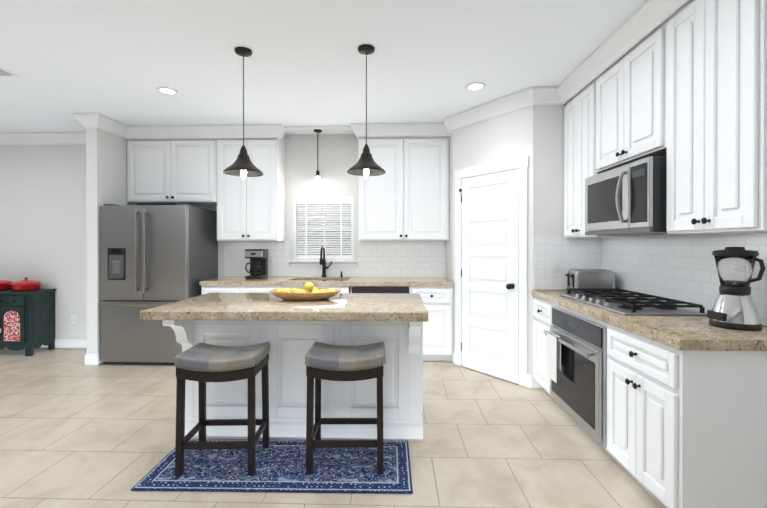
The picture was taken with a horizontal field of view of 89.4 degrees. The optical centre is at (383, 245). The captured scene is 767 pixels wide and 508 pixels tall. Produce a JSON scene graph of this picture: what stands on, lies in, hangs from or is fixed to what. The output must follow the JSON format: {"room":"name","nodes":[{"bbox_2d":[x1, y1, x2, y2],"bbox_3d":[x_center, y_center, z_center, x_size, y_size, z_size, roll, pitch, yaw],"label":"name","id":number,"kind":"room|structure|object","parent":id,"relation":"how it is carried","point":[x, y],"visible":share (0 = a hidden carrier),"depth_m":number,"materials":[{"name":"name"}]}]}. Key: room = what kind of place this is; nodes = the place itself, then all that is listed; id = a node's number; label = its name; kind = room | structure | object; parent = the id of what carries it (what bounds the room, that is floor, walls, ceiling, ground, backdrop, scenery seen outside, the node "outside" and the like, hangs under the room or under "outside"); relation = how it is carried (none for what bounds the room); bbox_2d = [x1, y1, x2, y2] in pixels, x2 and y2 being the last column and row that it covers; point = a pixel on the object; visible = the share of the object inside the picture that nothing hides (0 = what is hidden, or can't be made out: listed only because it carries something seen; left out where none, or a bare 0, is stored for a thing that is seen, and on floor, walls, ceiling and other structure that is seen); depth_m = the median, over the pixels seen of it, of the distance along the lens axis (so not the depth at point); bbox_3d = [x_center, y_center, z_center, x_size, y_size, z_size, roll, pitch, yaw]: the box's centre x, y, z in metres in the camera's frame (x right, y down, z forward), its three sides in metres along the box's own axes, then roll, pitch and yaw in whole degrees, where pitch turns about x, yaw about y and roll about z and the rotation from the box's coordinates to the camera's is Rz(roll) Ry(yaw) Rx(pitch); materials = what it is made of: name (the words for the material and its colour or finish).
{"room":"kitchen","nodes":[
{"label":"kitchen","id":0,"kind":"room"},
{"bbox_2d":[0,145,86,337],"bbox_3d":[-5.475,-0.055,5.104,4.500,2.740,0.220,0,0,2],"label":"wall","id":1,"kind":"structure","parent":0,"point":[43,237],"depth_m":4.96,"materials":[{"name":"white paint"}]},
{"bbox_2d":[0,132,85,144],"bbox_3d":[-5.435,-1.354,4.946,4.410,0.139,0.085,0,0,2],"label":"crown molding","id":2,"kind":"structure","parent":1,"relation":"attached to","point":[6,138],"depth_m":4.90,"materials":[{"name":"white paint"}]},
{"bbox_2d":[40,338,86,348],"bbox_3d":[-5.464,1.248,4.991,4.470,0.135,0.014,0,0,2],"label":"baseboard","id":3,"kind":"structure","parent":1,"relation":"attached to","point":[60,343],"depth_m":4.94,"materials":[{"name":"white paint"}]},
{"bbox_2d":[71,314,76,322],"bbox_3d":[-3.950,0.935,4.945,0.070,0.114,0.008,0,0,2],"label":"outlet","id":4,"kind":"object","parent":1,"relation":"attached to","point":[73,318],"visible":1,"depth_m":4.94,"materials":[{"name":"white plastic"}]},
{"bbox_2d":[86,128,143,364],"bbox_3d":[-3.179,-0.054,4.643,0.120,2.740,0.800,0,0,2],"label":"wall","id":5,"kind":"structure","parent":0,"point":[106,167],"depth_m":4.25,"materials":[{"name":"white paint"}]},
{"bbox_2d":[72,113,87,127],"bbox_3d":[-3.272,-1.353,4.484,0.115,0.139,0.655,0,0,2],"label":"crown molding","id":6,"kind":"structure","parent":5,"relation":"attached to","point":[82,118],"depth_m":4.18,"materials":[{"name":"white paint"}]},
{"bbox_2d":[85,353,98,365],"bbox_3d":[-3.233,1.249,4.571,0.044,0.135,0.674,0,0,2],"label":"baseboard","id":7,"kind":"structure","parent":5,"relation":"attached to","point":[91,359],"depth_m":4.23,"materials":[{"name":"white paint"}]},
{"bbox_2d":[88,113,127,138],"bbox_3d":[-3.085,-1.352,4.373,0.085,0.139,0.445,0,0,2],"label":"crown molding","id":8,"kind":"structure","parent":5,"relation":"attached to","point":[95,120],"depth_m":4.33,"materials":[{"name":"white paint"}]},
{"bbox_2d":[128,124,285,139],"bbox_3d":[-2.154,-1.353,4.629,1.930,0.139,0.115,0,0,2],"label":"crown molding","id":9,"kind":"structure","parent":5,"relation":"attached to","point":[250,130],"depth_m":4.61,"materials":[{"name":"white paint"}]},
{"bbox_2d":[191,134,357,277],"bbox_3d":[-0.546,-0.055,5.011,5.360,2.740,0.100,0,0,2],"label":"wall","id":10,"kind":"structure","parent":0,"point":[335,158],"depth_m":4.97,"materials":[{"name":"white paint"}]},
{"bbox_2d":[127,138,214,204],"bbox_3d":[-2.559,-0.974,4.844,1.099,0.899,0.346,0,0,2],"label":"upper cabinet","id":11,"kind":"object","parent":10,"relation":"attached to","point":[159,171],"depth_m":4.68,"materials":[{"name":"white paint"}]},
{"bbox_2d":[215,130,284,240],"bbox_3d":[-1.636,-0.741,4.816,0.738,1.364,0.346,0,0,2],"label":"upper cabinet","id":12,"kind":"object","parent":10,"relation":"attached to","point":[250,208],"depth_m":4.65,"materials":[{"name":"white paint"}]},
{"bbox_2d":[224,241,445,276],"bbox_3d":[-0.634,0.169,4.960,2.848,0.458,0.006,0,0,2],"label":"backsplash","id":13,"kind":"structure","parent":10,"relation":"attached to","point":[373,256],"depth_m":4.94,"materials":[{"name":"tile"}]},
{"bbox_2d":[388,258,392,266],"bbox_3d":[0.092,0.215,4.930,0.070,0.114,0.008,0,0,2],"label":"electrical outlet","id":14,"kind":"object","parent":13,"relation":"attached to","point":[390,262],"visible":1,"depth_m":4.93,"materials":[{"name":"white plastic"}]},
{"bbox_2d":[357,136,448,240],"bbox_3d":[0.243,-0.741,4.757,1.079,1.364,0.346,0,0,2],"label":"upper cabinet","id":15,"kind":"object","parent":10,"relation":"attached to","point":[405,197],"depth_m":4.59,"materials":[{"name":"white paint"}]},
{"bbox_2d":[0,0,645,134],"bbox_3d":[-2.970,-1.463,1.045,9.960,0.100,8.170,0,0,2],"label":"ceiling","id":16,"kind":"structure","parent":0,"point":[122,61],"depth_m":2.93,"materials":[{"name":"white paint"}]},
{"bbox_2d":[0,67,19,76],"bbox_3d":[-3.360,-1.411,3.149,0.650,0.015,0.190,0,0,2],"label":"ceiling vent","id":17,"kind":"object","parent":16,"relation":"in","point":[4,72],"visible":0.97,"depth_m":3.18,"materials":[{"name":"white paint"}]},
{"bbox_2d":[156,87,177,94],"bbox_3d":[-1.986,-1.416,3.564,0.180,0.007,0.180,0,0,2],"label":"recessed light","id":18,"kind":"object","parent":16,"relation":"in","point":[166,91],"visible":1,"depth_m":3.56,"materials":[{"name":"white paint"}]},
{"bbox_2d":[223,47,263,179],"bbox_3d":[-1.020,-0.948,2.825,0.279,0.939,0.279,0,0,2],"label":"pendant light","id":19,"kind":"object","parent":16,"relation":"hanging from","point":[242,166],"visible":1,"depth_m":2.80,"materials":[{"name":"black metal"}]},
{"bbox_2d":[313,129,321,184],"bbox_3d":[-0.813,-1.089,4.796,0.112,0.669,0.112,0,0,2],"label":"light","id":20,"kind":"object","parent":16,"relation":"hanging from","point":[317,180],"visible":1,"depth_m":4.78,"materials":[{"name":"white glass"}]},
{"bbox_2d":[347,44,385,178],"bbox_3d":[-0.124,-0.948,2.792,0.279,0.939,0.279,0,0,2],"label":"pendant light","id":21,"kind":"object","parent":16,"relation":"hanging from","point":[366,165],"visible":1,"depth_m":2.77,"materials":[{"name":"black metal"}]},
{"bbox_2d":[465,82,485,90],"bbox_3d":[0.821,-1.416,3.464,0.180,0.007,0.180,0,0,2],"label":"recessed light","id":22,"kind":"object","parent":16,"relation":"in","point":[477,86],"visible":0.98,"depth_m":3.46,"materials":[{"name":"white paint"}]},
{"bbox_2d":[0,348,661,507],"bbox_3d":[-2.970,1.377,1.054,9.960,0.100,8.170,0,0,2],"label":"floor","id":23,"kind":"structure","parent":0,"point":[75,432],"depth_m":2.54,"materials":[{"name":"tile"}]},
{"bbox_2d":[0,289,55,355],"bbox_3d":[-4.846,0.933,4.770,1.340,0.765,0.404,0,0,2],"label":"sideboard","id":24,"kind":"object","parent":23,"relation":"on","point":[27,320],"visible":1,"depth_m":4.61,"materials":[{"name":"teal paint"}]},
{"bbox_2d":[0,280,12,290],"bbox_3d":[-4.775,0.472,4.794,0.364,0.157,0.298,0,0,2],"label":"pot","id":25,"kind":"object","parent":24,"relation":"on","point":[5,284],"visible":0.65,"depth_m":4.76,"materials":[{"name":"red ceramic"}]},
{"bbox_2d":[11,277,41,290],"bbox_3d":[-4.405,0.472,4.782,0.344,0.157,0.278,0,0,2],"label":"pot","id":26,"kind":"object","parent":24,"relation":"on","point":[26,284],"visible":1,"depth_m":4.70,"materials":[{"name":"red ceramic"}]},
{"bbox_2d":[99,204,217,363],"bbox_3d":[-2.615,0.429,4.586,0.954,1.775,0.841,0,0,2],"label":"refrigerator","id":27,"kind":"object","parent":23,"relation":"on","point":[152,256],"visible":0.77,"depth_m":4.24,"materials":[{"name":"grey metal"}]},
{"bbox_2d":[201,285,294,294],"bbox_3d":[-1.601,0.884,4.680,0.910,0.866,0.626,0,0,2],"label":"base cabinet","id":28,"kind":"object","parent":23,"relation":"on","point":[205,289],"depth_m":4.37,"materials":[{"name":"white paint"}]},
{"bbox_2d":[199,277,298,284],"bbox_3d":[-1.583,0.426,4.672,0.970,0.050,0.634,0,0,2],"label":"countertop","id":29,"kind":"structure","parent":28,"relation":"on","point":[221,280],"depth_m":4.37,"materials":[{"name":"beige stone"}]},
{"bbox_2d":[245,249,267,278],"bbox_3d":[-1.556,0.222,4.731,0.235,0.355,0.244,0,0,2],"label":"coffee maker","id":30,"kind":"object","parent":29,"relation":"on","point":[258,262],"visible":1,"depth_m":4.65,"materials":[{"name":"black plastic"}]},
{"bbox_2d":[131,439,412,493],"bbox_3d":[-0.599,1.317,2.345,1.520,0.011,0.540,0,0,1],"label":"rug","id":31,"kind":"object","parent":23,"relation":"on","point":[280,465],"visible":0.81,"depth_m":2.25,"materials":[{"name":"blue fabric"}]},
{"bbox_2d":[174,342,269,476],"bbox_3d":[-0.964,0.969,2.366,0.472,0.683,0.343,0,0,-1],"label":"stool","id":32,"kind":"object","parent":31,"relation":"on","point":[202,364],"visible":1,"depth_m":2.21,"materials":[{"name":"grey leather"}]},
{"bbox_2d":[304,342,385,473],"bbox_3d":[-0.223,0.969,2.383,0.472,0.683,0.343,0,0,0],"label":"stool","id":33,"kind":"object","parent":31,"relation":"on","point":[324,361],"visible":1,"depth_m":2.23,"materials":[{"name":"grey leather"}]},
{"bbox_2d":[162,321,427,441],"bbox_3d":[-0.557,0.891,2.829,1.670,0.862,0.865,0,0,2],"label":"kitchen island","id":34,"kind":"object","parent":23,"relation":"on","point":[290,332],"depth_m":2.63,"materials":[{"name":"white paint"}]},
{"bbox_2d":[140,293,427,320],"bbox_3d":[-0.604,0.432,2.823,1.780,0.056,0.910,0,0,2],"label":"island countertop","id":35,"kind":"structure","parent":34,"relation":"on","point":[209,306],"depth_m":2.49,"materials":[{"name":"beige stone"}]},
{"bbox_2d":[269,282,340,300],"bbox_3d":[-0.591,0.339,2.923,0.542,0.127,0.350,0,0,2],"label":"fruit bowl","id":36,"kind":"object","parent":35,"relation":"on","point":[309,291],"visible":1,"depth_m":2.83,"materials":[{"name":"brown wood"}]},
{"bbox_2d":[351,285,418,293],"bbox_3d":[0.015,0.884,4.629,0.745,0.866,0.628,0,0,2],"label":"base cabinet","id":37,"kind":"object","parent":23,"relation":"on","point":[409,289],"depth_m":4.32,"materials":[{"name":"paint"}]},
{"bbox_2d":[419,285,452,361],"bbox_3d":[0.546,0.884,4.612,0.467,0.866,0.628,0,0,2],"label":"base cabinet","id":38,"kind":"object","parent":23,"relation":"on","point":[435,294],"depth_m":4.30,"materials":[{"name":"white paint"}]},
{"bbox_2d":[343,277,452,284],"bbox_3d":[0.181,0.426,4.617,1.197,0.050,0.634,0,0,2],"label":"countertop","id":39,"kind":"structure","parent":38,"relation":"on","point":[350,280],"depth_m":4.33,"materials":[{"name":"beige stone"}]},
{"bbox_2d":[319,245,342,276],"bbox_3d":[-0.649,0.198,4.805,0.270,0.404,0.234,0,0,2],"label":"faucet","id":40,"kind":"object","parent":39,"relation":"on","point":[323,261],"visible":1,"depth_m":4.87,"materials":[{"name":"black metal"}]},
{"bbox_2d":[531,294,554,401],"bbox_3d":[1.665,0.888,3.314,0.626,0.866,0.455,0,0,2],"label":"base cabinet","id":41,"kind":"object","parent":23,"relation":"on","point":[542,309],"depth_m":3.34,"materials":[{"name":"white paint"}]},
{"bbox_2d":[555,306,598,444],"bbox_3d":[1.656,0.889,2.696,0.606,0.866,0.780,0,0,2],"label":"base cabinet","id":42,"kind":"object","parent":23,"relation":"on","point":[561,307],"depth_m":2.72,"materials":[{"name":"white paint"}]},
{"bbox_2d":[543,307,606,447],"bbox_3d":[1.299,0.852,2.707,0.106,0.730,0.756,0,0,2],"label":"built-in oven","id":43,"kind":"object","parent":42,"relation":"in","point":[578,391],"visible":0.9,"depth_m":2.54,"materials":[{"name":"silver metal"}]},
{"bbox_2d":[547,331,560,382],"bbox_3d":[1.264,0.825,2.878,0.036,0.333,0.180,0,0,2],"label":"hanging towel","id":44,"kind":"object","parent":43,"relation":"hanging from","point":[553,354],"visible":0.95,"depth_m":2.85,"materials":[{"name":"white fabric"}]},
{"bbox_2d":[599,318,766,507],"bbox_3d":[1.625,0.891,2.007,0.626,0.866,0.600,0,0,2],"label":"base cabinet","id":45,"kind":"object","parent":23,"relation":"on","point":[686,411],"depth_m":1.72,"materials":[{"name":"white paint"}]},
{"bbox_2d":[531,290,766,353],"bbox_3d":[1.637,0.432,2.611,0.634,0.050,1.860,0,0,2],"label":"countertop","id":46,"kind":"structure","parent":45,"relation":"on","point":[688,332],"depth_m":1.89,"materials":[{"name":"beige stone"}]},
{"bbox_2d":[565,269,614,293],"bbox_3d":[1.760,0.305,3.321,0.345,0.196,0.270,0,0,10],"label":"toaster","id":47,"kind":"object","parent":46,"relation":"on","point":[590,278],"visible":0.77,"depth_m":3.20,"materials":[{"name":"silver metal"}]},
{"bbox_2d":[559,288,706,315],"bbox_3d":[1.663,0.377,2.708,0.490,0.057,0.910,0,0,2],"label":"gas cooktop","id":48,"kind":"object","parent":46,"relation":"in","point":[630,302],"visible":1,"depth_m":2.48,"materials":[{"name":"silver metal"}]},
{"bbox_2d":[707,247,765,330],"bbox_3d":[1.764,0.207,1.930,0.200,0.402,0.237,0,0,2],"label":"blender","id":49,"kind":"object","parent":46,"relation":"on","point":[734,307],"visible":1,"depth_m":1.89,"materials":[{"name":"silver plastic"}]},
{"bbox_2d":[446,103,565,388],"bbox_3d":[1.391,-0.053,4.226,1.240,2.740,1.350,0,0,2],"label":"wall","id":50,"kind":"structure","parent":0,"point":[535,133],"depth_m":3.57,"materials":[{"name":"white paint"}]},
{"bbox_2d":[350,123,446,136],"bbox_3d":[0.196,-1.353,4.554,1.168,0.139,0.120,0,0,2],"label":"crown molding","id":51,"kind":"structure","parent":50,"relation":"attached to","point":[373,129],"depth_m":4.53,"materials":[{"name":"white paint"}]},
{"bbox_2d":[440,87,531,135],"bbox_3d":[1.030,-1.351,3.971,0.705,0.139,0.995,0,0,2],"label":"crown molding","id":52,"kind":"structure","parent":50,"relation":"attached to","point":[518,100],"depth_m":3.89,"materials":[{"name":"white paint"}]},
{"bbox_2d":[454,155,532,389],"bbox_3d":[1.073,0.243,3.926,0.609,2.150,0.742,0,0,2],"label":"pantry door","id":53,"kind":"structure","parent":50,"relation":"in","point":[491,274],"depth_m":3.88,"materials":[{"name":"white paint"}]},
{"bbox_2d":[528,86,551,106],"bbox_3d":[1.428,-1.350,3.502,0.200,0.139,0.085,0,0,2],"label":"crown molding","id":54,"kind":"structure","parent":50,"relation":"attached to","point":[542,95],"depth_m":3.49,"materials":[{"name":"white paint"}]},
{"bbox_2d":[564,82,639,237],"bbox_3d":[1.804,-0.744,3.256,0.346,1.348,0.553,0,0,2],"label":"upper cabinet","id":55,"kind":"object","parent":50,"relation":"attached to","point":[578,110],"depth_m":3.26,"materials":[{"name":"white paint"}]},
{"bbox_2d":[552,0,688,104],"bbox_3d":[1.558,-1.347,2.543,0.120,0.139,1.995,0,0,2],"label":"crown molding","id":56,"kind":"structure","parent":50,"relation":"attached to","point":[640,22],"depth_m":2.58,"materials":[{"name":"white paint"}]},
{"bbox_2d":[534,232,766,325],"bbox_3d":[1.654,0.164,2.582,0.609,0.483,1.919,0,0,2],"label":"backsplash","id":57,"kind":"structure","parent":50,"relation":"attached to","point":[681,267],"depth_m":2.76,"materials":[{"name":"tile"}]},
{"bbox_2d":[551,260,557,272],"bbox_3d":[1.559,0.190,3.533,0.070,0.114,0.011,0,0,2],"label":"light switch","id":58,"kind":"object","parent":57,"relation":"attached to","point":[554,266],"visible":1,"depth_m":3.53,"materials":[{"name":"white plastic"}]},
{"bbox_3d":[1.957,-0.043,0.896,0.100,2.740,7.970,0,0,2],"label":"wall","id":59,"kind":"structure","parent":0,"visible":0},
{"bbox_2d":[592,22,663,171],"bbox_3d":[1.783,-0.990,2.592,0.346,0.853,0.766,0,0,2],"label":"upper cabinet","id":60,"kind":"object","parent":59,"relation":"attached to","point":[628,97],"depth_m":2.54,"materials":[{"name":"white paint"}]},
{"bbox_2d":[585,156,666,234],"bbox_3d":[1.714,-0.295,2.596,0.484,0.435,0.762,0,0,2],"label":"microwave","id":61,"kind":"object","parent":60,"relation":"attached to","point":[629,199],"visible":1,"depth_m":2.42,"materials":[{"name":"silver metal"}]},
{"bbox_2d":[660,0,766,233],"bbox_3d":[1.762,-0.740,1.916,0.346,1.348,0.581,0,0,2],"label":"upper cabinet","id":62,"kind":"object","parent":59,"relation":"attached to","point":[683,88],"depth_m":1.86,"materials":[{"name":"white paint"}]},
{"bbox_3d":[-0.766,0.755,5.020,0.780,1.120,0.100,0,0,2],"label":"wall","id":63,"kind":"structure","parent":0,"visible":0},
{"bbox_2d":[289,196,357,266],"bbox_3d":[-0.766,-0.182,5.000,0.880,0.904,0.134,0,0,2],"label":"kitchen window","id":64,"kind":"structure","parent":63,"relation":"in","point":[327,222],"depth_m":4.99,"materials":[{"name":"white paint"}]}
]}

